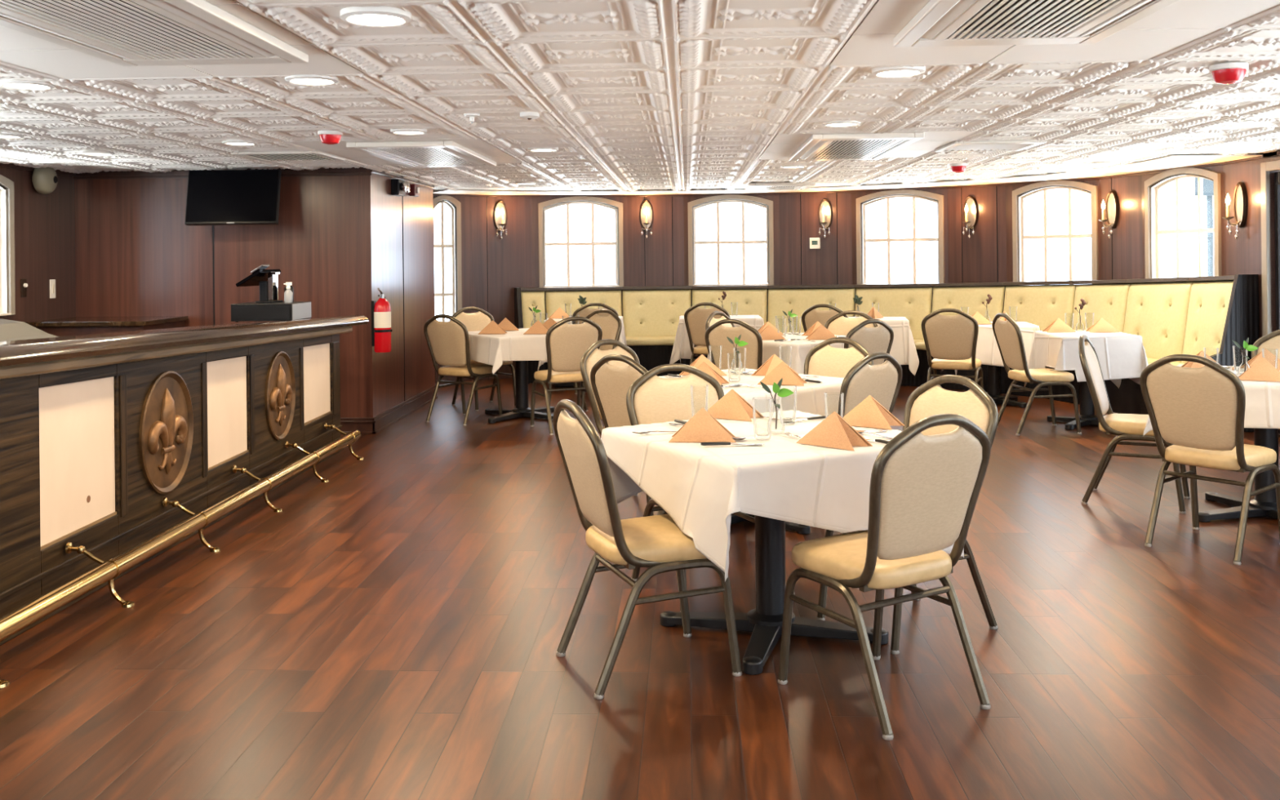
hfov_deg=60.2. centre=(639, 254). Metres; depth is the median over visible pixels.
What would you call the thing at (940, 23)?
ceiling vent
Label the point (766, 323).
folded napkin
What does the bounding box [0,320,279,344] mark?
countertop
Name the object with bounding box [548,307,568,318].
folded napkin
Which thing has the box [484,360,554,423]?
dining table
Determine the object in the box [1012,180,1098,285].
window
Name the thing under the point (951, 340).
banquet chair
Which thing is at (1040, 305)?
cushion
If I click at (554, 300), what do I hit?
cushion
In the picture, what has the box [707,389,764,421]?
folded napkin
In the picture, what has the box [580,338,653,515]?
banquet chair
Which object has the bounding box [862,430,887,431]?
fork
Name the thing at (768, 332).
folded napkin
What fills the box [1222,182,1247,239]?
wall sconce
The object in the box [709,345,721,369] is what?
tumbler
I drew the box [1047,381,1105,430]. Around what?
dining table
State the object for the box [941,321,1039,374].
tablecloth
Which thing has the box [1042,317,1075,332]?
folded napkin
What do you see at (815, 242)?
thermostat
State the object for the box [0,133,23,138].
recessed light
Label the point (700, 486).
tablecloth
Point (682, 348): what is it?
tablecloth
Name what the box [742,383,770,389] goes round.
fork
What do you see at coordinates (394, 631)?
floor
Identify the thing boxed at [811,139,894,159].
grille
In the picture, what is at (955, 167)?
fire alarm
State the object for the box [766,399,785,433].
bud vase
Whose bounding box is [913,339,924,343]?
seat cushion
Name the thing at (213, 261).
trim
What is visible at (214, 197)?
television
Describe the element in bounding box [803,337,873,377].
banquet chair
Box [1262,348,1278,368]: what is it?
tumbler
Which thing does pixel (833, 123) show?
recessed light
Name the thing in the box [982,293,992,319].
flower sprig
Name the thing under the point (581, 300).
flower sprig
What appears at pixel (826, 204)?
mirror
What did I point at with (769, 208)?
window
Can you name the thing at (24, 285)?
dimmer switch
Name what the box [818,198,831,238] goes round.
wall sconce
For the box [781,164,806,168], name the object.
recessed light
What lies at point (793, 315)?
flower sprig
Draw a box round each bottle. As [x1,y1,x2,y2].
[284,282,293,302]
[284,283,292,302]
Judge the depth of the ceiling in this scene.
5.14 m
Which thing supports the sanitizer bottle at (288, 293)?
on the bar counter at (96, 430)
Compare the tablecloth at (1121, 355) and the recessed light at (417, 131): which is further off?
the tablecloth at (1121, 355)
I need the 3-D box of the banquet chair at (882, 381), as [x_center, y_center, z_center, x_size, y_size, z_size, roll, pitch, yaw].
[1.001,0.957,5.630,0.485,0.945,0.560,-1,0,-43]
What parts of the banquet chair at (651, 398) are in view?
leg, frame, backrest, leg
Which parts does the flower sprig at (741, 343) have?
stem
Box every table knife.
[666,373,682,377]
[674,419,686,424]
[700,441,764,445]
[784,415,828,422]
[804,379,820,382]
[866,439,889,444]
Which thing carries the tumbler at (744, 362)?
on the tablecloth at (811, 395)
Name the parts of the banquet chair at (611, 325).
leg, leg, leg, frame, backrest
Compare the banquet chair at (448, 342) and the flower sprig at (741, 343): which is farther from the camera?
the banquet chair at (448, 342)
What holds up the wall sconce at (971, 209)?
attached to the wall at (338, 239)
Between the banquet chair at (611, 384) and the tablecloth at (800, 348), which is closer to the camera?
the banquet chair at (611, 384)
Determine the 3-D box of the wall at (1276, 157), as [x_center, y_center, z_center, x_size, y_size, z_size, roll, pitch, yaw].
[4.629,0.296,1.867,0.120,2.191,13.320,-1,0,2]
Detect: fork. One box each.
[631,431,676,434]
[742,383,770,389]
[783,431,802,438]
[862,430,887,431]
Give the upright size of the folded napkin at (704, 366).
0.119 m
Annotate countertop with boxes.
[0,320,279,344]
[26,315,188,337]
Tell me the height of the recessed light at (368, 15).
0.036 m
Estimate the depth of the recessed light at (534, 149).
7.52 m
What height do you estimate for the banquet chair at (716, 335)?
0.945 m
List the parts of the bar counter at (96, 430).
cream panel, cornice moulding, bar rail, cream panel, drawer, cash drawer, plate, cream panel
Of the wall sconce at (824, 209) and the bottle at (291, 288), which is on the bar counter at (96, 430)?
the bottle at (291, 288)
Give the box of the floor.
[0,377,1279,799]
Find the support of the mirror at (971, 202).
attached to the wall sconce at (971, 209)
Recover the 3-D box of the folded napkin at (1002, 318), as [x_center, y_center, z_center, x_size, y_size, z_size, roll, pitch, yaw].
[3.433,0.587,10.375,0.125,0.119,0.244,-1,0,22]
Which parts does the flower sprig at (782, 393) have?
stem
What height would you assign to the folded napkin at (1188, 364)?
0.119 m
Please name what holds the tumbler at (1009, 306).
on the tablecloth at (988, 352)
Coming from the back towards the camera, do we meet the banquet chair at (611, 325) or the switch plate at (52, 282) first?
the banquet chair at (611, 325)
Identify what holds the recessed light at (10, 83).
in the ceiling
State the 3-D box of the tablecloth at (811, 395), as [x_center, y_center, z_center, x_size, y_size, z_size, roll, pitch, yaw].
[0.549,0.829,5.953,1.115,0.303,1.134,-1,0,-41]
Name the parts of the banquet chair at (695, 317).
leg, seat, backrest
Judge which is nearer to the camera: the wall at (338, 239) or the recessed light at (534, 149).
the recessed light at (534, 149)
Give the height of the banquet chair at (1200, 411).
0.945 m
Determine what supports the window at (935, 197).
in the wall at (338, 239)
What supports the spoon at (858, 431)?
on the tablecloth at (700, 486)
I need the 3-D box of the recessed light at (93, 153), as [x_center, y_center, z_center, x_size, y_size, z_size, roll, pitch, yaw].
[-3.685,-0.696,7.495,0.210,0.036,0.210,-1,0,2]
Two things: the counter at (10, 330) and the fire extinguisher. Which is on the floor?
the counter at (10, 330)
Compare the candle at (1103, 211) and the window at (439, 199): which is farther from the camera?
the window at (439, 199)
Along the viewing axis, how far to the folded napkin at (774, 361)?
6.15 m
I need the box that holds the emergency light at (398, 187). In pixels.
[391,178,409,195]
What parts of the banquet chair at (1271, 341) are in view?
frame, backrest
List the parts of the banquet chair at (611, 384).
backrest, frame, leg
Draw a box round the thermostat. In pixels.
[809,237,820,248]
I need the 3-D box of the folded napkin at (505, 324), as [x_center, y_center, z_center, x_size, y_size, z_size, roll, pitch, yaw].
[-1.232,0.636,10.117,0.244,0.119,0.125,-1,0,-6]
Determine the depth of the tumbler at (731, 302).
12.03 m
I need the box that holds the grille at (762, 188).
[760,186,798,190]
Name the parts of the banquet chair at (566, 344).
leg, leg, seat, frame, backrest, leg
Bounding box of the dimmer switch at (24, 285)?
[20,278,27,297]
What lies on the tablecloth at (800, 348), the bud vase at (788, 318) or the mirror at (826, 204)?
the bud vase at (788, 318)
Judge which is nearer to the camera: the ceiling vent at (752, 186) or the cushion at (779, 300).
the ceiling vent at (752, 186)
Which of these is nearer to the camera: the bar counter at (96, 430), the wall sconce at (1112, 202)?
the bar counter at (96, 430)
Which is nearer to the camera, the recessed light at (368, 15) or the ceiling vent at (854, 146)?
the recessed light at (368, 15)
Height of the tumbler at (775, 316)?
0.150 m
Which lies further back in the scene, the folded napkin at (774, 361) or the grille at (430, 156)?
the grille at (430, 156)
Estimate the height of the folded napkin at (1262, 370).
0.119 m
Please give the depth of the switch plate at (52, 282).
8.78 m
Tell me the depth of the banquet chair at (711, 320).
9.47 m
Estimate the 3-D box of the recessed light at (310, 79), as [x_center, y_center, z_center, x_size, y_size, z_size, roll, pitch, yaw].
[-1.337,-0.721,4.497,0.210,0.036,0.210,-1,0,2]
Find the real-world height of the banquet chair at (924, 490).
0.945 m
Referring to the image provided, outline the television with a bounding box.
[184,169,281,225]
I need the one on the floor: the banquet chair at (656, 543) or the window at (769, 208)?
the banquet chair at (656, 543)
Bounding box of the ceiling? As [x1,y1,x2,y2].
[0,0,1279,195]
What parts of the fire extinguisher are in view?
valve handle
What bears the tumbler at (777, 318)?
on the tablecloth at (800, 348)
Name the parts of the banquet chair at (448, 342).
leg, backrest, frame, leg, seat, leg, leg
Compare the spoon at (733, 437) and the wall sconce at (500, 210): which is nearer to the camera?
the spoon at (733, 437)
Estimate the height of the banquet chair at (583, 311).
0.945 m
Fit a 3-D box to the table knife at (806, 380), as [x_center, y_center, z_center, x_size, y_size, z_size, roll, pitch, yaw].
[0.870,0.665,5.831,0.018,0.013,0.227,-1,0,-36]
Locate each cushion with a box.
[520,291,545,328]
[545,290,622,318]
[622,289,691,336]
[625,336,675,346]
[692,288,767,324]
[767,288,854,333]
[854,287,932,339]
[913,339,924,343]
[915,341,925,350]
[931,286,1004,321]
[1003,284,1075,330]
[1071,284,1129,332]
[1123,282,1193,362]
[1146,357,1178,363]
[1147,362,1184,365]
[1181,280,1233,363]
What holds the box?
attached to the wall at (338, 239)
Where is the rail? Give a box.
[0,422,364,688]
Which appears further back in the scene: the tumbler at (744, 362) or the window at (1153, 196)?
the window at (1153, 196)
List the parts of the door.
frame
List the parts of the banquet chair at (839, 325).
backrest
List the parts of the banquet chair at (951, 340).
leg, leg, backrest, seat, leg, leg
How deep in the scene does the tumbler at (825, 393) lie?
4.16 m
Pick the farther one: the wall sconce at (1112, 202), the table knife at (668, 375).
the wall sconce at (1112, 202)
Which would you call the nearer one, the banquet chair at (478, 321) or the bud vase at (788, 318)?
the bud vase at (788, 318)
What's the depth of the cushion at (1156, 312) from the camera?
9.75 m
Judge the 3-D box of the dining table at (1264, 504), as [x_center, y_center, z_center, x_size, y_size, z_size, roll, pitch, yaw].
[3.363,1.029,5.924,0.920,0.752,0.920,-1,0,31]
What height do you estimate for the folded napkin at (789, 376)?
0.119 m
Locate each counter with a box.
[0,301,368,645]
[0,319,59,341]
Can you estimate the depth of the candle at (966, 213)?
11.89 m
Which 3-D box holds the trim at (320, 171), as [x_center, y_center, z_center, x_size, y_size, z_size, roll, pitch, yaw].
[-0.109,-0.700,4.334,9.536,0.060,17.851,-1,0,2]
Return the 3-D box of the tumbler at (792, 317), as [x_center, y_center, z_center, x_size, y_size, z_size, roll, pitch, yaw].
[1.298,0.593,9.138,0.074,0.150,0.074,-1,0,2]
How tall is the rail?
0.264 m
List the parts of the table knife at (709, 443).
handle, blade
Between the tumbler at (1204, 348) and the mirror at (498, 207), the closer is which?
the tumbler at (1204, 348)
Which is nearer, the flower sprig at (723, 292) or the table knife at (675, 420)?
the table knife at (675, 420)
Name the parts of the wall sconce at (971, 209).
bulb, arm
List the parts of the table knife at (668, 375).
handle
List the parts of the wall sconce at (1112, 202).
bulb, arm, plate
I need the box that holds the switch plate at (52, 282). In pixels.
[49,279,55,298]
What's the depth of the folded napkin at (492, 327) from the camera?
9.66 m
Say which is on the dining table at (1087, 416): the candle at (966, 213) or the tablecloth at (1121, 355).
the tablecloth at (1121, 355)
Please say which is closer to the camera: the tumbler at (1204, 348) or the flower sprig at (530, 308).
the tumbler at (1204, 348)
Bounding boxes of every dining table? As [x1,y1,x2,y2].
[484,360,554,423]
[553,382,582,387]
[660,515,888,675]
[730,512,810,534]
[987,364,1026,407]
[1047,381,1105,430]
[1198,428,1278,522]
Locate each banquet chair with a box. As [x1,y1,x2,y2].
[423,314,502,426]
[449,306,515,411]
[530,316,602,435]
[546,309,622,413]
[552,399,742,699]
[572,302,618,394]
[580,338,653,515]
[590,354,667,515]
[626,363,755,611]
[684,302,729,364]
[704,319,762,369]
[705,311,734,330]
[777,413,991,740]
[801,304,848,332]
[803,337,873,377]
[817,374,998,654]
[824,310,878,335]
[837,352,902,533]
[844,319,893,364]
[920,308,983,389]
[991,312,1081,435]
[1078,334,1190,514]
[1139,354,1279,564]
[1251,329,1279,490]
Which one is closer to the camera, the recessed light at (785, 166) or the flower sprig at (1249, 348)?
the flower sprig at (1249, 348)
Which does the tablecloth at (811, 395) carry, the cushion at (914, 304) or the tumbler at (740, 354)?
the tumbler at (740, 354)
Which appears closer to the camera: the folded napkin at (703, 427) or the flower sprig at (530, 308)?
the folded napkin at (703, 427)
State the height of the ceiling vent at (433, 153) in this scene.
0.034 m
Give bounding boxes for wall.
[0,166,75,322]
[74,152,1266,417]
[1266,155,1279,437]
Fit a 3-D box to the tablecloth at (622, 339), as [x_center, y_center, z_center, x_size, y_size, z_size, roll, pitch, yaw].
[-0.604,0.968,12.057,1.026,0.557,0.845,-1,0,2]
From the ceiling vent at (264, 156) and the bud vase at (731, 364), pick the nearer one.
the bud vase at (731, 364)
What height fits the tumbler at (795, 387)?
0.150 m
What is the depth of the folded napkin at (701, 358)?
6.18 m
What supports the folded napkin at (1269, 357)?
on the tablecloth at (1262, 408)
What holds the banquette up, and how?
on the floor
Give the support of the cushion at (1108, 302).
on the banquette
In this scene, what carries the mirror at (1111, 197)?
attached to the wall sconce at (1112, 202)
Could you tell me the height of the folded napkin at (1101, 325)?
0.119 m
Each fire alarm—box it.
[317,129,342,144]
[949,163,967,173]
[1208,62,1248,84]
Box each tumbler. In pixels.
[690,385,708,417]
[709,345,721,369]
[727,353,741,382]
[730,302,737,315]
[733,347,746,374]
[752,397,772,439]
[775,315,783,333]
[777,318,786,337]
[778,346,791,367]
[778,386,796,425]
[789,315,797,333]
[791,316,800,335]
[824,392,844,418]
[1008,306,1017,322]
[1064,312,1074,329]
[1084,312,1093,330]
[1203,346,1218,363]
[1232,345,1248,373]
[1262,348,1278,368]
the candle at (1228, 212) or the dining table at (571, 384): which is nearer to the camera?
the candle at (1228, 212)
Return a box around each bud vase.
[730,347,742,369]
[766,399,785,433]
[785,318,792,333]
[1075,315,1084,330]
[1237,352,1250,376]
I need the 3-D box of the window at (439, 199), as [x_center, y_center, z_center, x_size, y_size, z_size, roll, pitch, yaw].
[-2.261,0.083,12.679,0.390,1.522,0.150,-1,0,-31]
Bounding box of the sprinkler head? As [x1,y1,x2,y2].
[464,113,479,123]
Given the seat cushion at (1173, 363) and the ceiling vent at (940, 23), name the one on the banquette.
the seat cushion at (1173, 363)
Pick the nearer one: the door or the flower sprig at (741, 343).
the flower sprig at (741, 343)
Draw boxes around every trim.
[0,150,1279,196]
[212,177,1112,400]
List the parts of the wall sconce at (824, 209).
arm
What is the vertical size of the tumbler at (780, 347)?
0.150 m
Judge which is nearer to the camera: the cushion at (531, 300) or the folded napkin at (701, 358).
the folded napkin at (701, 358)
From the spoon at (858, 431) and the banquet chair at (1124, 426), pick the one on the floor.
the banquet chair at (1124, 426)
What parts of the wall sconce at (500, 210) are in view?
arm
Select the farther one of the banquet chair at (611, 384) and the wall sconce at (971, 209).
the wall sconce at (971, 209)
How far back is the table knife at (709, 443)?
3.91 m
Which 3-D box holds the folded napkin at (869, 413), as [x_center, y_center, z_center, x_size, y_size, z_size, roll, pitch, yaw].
[0.906,0.613,4.349,0.244,0.119,0.125,-1,0,37]
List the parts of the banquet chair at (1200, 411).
leg, backrest, leg, frame, seat, leg, leg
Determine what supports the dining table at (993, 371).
on the floor
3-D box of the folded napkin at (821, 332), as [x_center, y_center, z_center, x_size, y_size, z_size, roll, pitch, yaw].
[1.431,0.608,8.686,0.244,0.119,0.125,-1,0,-2]
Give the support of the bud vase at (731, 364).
on the tablecloth at (811, 395)
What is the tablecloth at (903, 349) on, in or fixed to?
on the dining table
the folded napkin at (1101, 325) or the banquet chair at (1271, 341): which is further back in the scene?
the folded napkin at (1101, 325)
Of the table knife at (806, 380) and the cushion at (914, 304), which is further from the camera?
the cushion at (914, 304)
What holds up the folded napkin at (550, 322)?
on the tablecloth at (492, 349)
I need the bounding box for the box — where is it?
[408,183,419,196]
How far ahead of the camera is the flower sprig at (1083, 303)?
9.30 m
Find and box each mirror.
[494,202,506,229]
[640,201,652,228]
[819,200,831,227]
[964,198,976,227]
[1106,193,1115,226]
[1235,185,1243,224]
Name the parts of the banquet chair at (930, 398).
leg, leg, backrest, frame, leg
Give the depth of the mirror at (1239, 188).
8.88 m
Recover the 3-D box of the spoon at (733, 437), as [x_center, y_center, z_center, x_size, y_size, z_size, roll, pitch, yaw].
[0.289,0.673,4.019,0.195,0.010,0.036,-1,0,-3]
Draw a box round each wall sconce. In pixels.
[493,200,507,239]
[640,200,653,238]
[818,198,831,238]
[962,195,977,238]
[1098,190,1119,238]
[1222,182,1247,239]
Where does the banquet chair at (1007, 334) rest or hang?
on the floor
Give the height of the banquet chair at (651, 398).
0.945 m
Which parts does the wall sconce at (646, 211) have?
arm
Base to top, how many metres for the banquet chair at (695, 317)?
0.945 m
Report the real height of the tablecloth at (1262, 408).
0.297 m
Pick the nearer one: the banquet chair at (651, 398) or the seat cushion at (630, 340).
the banquet chair at (651, 398)
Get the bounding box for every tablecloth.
[468,328,599,374]
[537,315,626,370]
[600,409,964,581]
[658,368,844,415]
[669,315,764,364]
[706,332,845,373]
[848,316,919,375]
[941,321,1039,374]
[1024,329,1149,388]
[1142,364,1279,436]
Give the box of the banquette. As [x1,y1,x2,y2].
[514,274,1258,432]
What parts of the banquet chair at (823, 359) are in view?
backrest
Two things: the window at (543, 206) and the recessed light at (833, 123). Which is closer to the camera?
the recessed light at (833, 123)
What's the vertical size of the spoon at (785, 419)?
0.010 m
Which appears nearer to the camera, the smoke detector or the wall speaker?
the smoke detector
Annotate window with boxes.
[0,174,15,315]
[432,195,462,321]
[537,195,623,287]
[687,195,773,285]
[855,189,944,284]
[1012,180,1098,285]
[1144,167,1221,278]
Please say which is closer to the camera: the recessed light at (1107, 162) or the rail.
the rail
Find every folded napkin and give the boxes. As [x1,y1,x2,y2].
[478,320,506,333]
[498,317,519,330]
[524,320,548,333]
[542,317,556,328]
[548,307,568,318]
[668,407,735,442]
[679,354,726,375]
[697,361,729,385]
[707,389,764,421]
[751,354,798,377]
[757,321,783,334]
[757,360,807,385]
[760,324,786,340]
[796,411,872,450]
[801,320,833,335]
[805,324,835,340]
[843,395,904,430]
[866,306,883,319]
[972,311,991,324]
[1000,311,1008,320]
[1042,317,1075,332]
[1084,317,1119,332]
[1181,350,1220,368]
[1238,357,1279,382]
[1240,348,1279,370]
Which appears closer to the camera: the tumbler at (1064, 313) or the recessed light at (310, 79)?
the recessed light at (310, 79)
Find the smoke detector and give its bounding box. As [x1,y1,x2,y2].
[520,111,539,119]
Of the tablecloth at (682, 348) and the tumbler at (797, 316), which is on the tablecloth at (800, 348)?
the tumbler at (797, 316)
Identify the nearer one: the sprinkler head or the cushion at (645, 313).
the sprinkler head
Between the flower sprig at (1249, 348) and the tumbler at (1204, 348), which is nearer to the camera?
the flower sprig at (1249, 348)
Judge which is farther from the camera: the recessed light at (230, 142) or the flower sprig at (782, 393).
the recessed light at (230, 142)
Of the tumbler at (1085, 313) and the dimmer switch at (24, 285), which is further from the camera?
the tumbler at (1085, 313)
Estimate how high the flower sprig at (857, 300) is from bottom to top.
0.230 m
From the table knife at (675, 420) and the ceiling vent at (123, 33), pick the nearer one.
the ceiling vent at (123, 33)
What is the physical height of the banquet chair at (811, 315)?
0.945 m
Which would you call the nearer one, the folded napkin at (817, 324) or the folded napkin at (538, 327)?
the folded napkin at (817, 324)
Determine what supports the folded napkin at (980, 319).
on the tablecloth at (988, 352)
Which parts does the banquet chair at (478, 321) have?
leg, frame, backrest, leg, seat, leg, leg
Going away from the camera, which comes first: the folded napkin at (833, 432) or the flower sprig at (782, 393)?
the folded napkin at (833, 432)
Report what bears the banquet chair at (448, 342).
on the floor
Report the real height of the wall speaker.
0.236 m
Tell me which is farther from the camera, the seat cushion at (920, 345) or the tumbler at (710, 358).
the seat cushion at (920, 345)
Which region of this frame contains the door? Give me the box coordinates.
[1260,160,1279,433]
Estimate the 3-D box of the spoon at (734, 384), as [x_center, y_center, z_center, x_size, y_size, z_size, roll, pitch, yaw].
[0.448,0.671,5.604,0.195,0.010,0.036,-1,0,-40]
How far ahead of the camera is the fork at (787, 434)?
4.09 m
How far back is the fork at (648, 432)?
4.18 m
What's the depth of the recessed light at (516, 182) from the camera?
10.98 m
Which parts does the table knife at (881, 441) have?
handle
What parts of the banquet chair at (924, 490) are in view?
leg, leg, seat, leg, frame, backrest, leg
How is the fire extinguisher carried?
attached to the wall at (338, 239)
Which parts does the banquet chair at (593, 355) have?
backrest, frame, leg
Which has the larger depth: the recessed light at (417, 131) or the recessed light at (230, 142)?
the recessed light at (230, 142)
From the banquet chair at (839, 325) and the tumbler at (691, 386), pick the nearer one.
the tumbler at (691, 386)
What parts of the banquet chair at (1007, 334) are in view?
leg, backrest, frame, leg, seat, leg, leg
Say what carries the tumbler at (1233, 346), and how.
on the tablecloth at (1262, 408)
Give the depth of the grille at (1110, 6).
3.35 m
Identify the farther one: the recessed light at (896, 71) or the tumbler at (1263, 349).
the tumbler at (1263, 349)
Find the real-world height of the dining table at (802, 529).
0.752 m
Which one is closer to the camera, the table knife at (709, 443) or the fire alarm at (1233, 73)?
the table knife at (709, 443)
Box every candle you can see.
[501,215,503,223]
[964,212,968,221]
[1102,209,1104,219]
[1226,204,1230,217]
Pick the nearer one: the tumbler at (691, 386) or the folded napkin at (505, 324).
the tumbler at (691, 386)
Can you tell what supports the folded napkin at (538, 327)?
on the tablecloth at (492, 349)
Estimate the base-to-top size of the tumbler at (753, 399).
0.150 m
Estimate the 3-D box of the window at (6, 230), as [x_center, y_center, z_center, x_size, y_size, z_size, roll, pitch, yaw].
[-4.775,-0.089,7.747,0.150,1.077,1.030,-1,0,2]
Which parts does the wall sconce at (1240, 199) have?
bulb, arm, plate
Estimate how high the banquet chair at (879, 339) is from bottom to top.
0.945 m
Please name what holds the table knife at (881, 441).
on the tablecloth at (700, 486)
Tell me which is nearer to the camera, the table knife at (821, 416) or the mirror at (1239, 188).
the table knife at (821, 416)
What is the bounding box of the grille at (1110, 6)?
[947,0,1124,39]
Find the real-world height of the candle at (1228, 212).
0.100 m
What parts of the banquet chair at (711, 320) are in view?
backrest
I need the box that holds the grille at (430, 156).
[377,147,473,165]
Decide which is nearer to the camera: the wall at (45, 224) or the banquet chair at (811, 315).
the wall at (45, 224)
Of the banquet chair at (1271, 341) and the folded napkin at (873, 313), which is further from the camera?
the folded napkin at (873, 313)
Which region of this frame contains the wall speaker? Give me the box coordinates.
[31,167,57,194]
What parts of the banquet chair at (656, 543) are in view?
leg, backrest, frame, leg, seat, leg, leg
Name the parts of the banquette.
panel, rail, panel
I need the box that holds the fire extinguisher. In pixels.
[371,288,392,352]
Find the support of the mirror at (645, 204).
attached to the wall sconce at (646, 211)
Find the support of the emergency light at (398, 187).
attached to the wall at (338, 239)
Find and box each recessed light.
[0,79,55,89]
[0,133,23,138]
[80,150,115,155]
[222,139,257,145]
[284,74,338,85]
[340,5,411,26]
[390,128,426,134]
[515,181,536,184]
[528,147,558,151]
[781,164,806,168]
[822,120,860,127]
[871,66,924,77]
[1093,160,1119,164]
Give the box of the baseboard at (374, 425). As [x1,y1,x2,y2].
[340,385,438,434]
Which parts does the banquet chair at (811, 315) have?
backrest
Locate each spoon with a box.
[721,384,742,387]
[732,436,746,439]
[782,417,808,420]
[856,430,892,439]
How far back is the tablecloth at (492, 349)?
9.35 m
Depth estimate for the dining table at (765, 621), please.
4.13 m
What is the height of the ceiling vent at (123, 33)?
0.034 m
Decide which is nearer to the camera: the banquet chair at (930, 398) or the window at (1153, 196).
the banquet chair at (930, 398)
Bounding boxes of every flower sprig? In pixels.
[528,306,541,317]
[577,295,586,306]
[718,291,726,307]
[726,334,747,367]
[760,377,793,429]
[782,309,797,332]
[853,294,862,315]
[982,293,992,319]
[1074,298,1085,327]
[1232,337,1258,372]
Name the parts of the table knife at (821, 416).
blade, handle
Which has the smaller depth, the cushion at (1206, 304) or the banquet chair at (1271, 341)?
the banquet chair at (1271, 341)
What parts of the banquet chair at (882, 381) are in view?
frame, backrest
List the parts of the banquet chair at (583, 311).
leg, backrest, frame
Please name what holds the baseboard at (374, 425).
attached to the wall at (338, 239)
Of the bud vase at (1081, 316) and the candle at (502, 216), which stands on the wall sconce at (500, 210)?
the candle at (502, 216)
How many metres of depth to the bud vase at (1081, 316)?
9.30 m
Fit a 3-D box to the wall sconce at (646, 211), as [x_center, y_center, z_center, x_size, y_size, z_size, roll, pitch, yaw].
[0.077,-0.425,13.158,0.156,0.465,0.157,-1,0,0]
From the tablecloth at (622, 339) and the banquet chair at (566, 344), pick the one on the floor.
the banquet chair at (566, 344)
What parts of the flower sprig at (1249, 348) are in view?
stem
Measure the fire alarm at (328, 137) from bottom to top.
0.074 m
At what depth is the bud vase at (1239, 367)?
5.85 m
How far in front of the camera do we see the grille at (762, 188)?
12.01 m
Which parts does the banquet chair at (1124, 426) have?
backrest, frame, leg, leg, seat, leg, leg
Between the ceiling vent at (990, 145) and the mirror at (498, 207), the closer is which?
the ceiling vent at (990, 145)
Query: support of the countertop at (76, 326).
on the floor
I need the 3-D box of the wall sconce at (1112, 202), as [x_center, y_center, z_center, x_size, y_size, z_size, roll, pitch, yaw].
[4.502,-0.386,10.647,0.157,0.465,0.156,-1,0,-14]
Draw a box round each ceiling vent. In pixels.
[0,0,308,66]
[231,151,344,161]
[346,141,496,167]
[745,182,815,191]
[788,132,924,160]
[893,0,1178,47]
[934,140,1047,151]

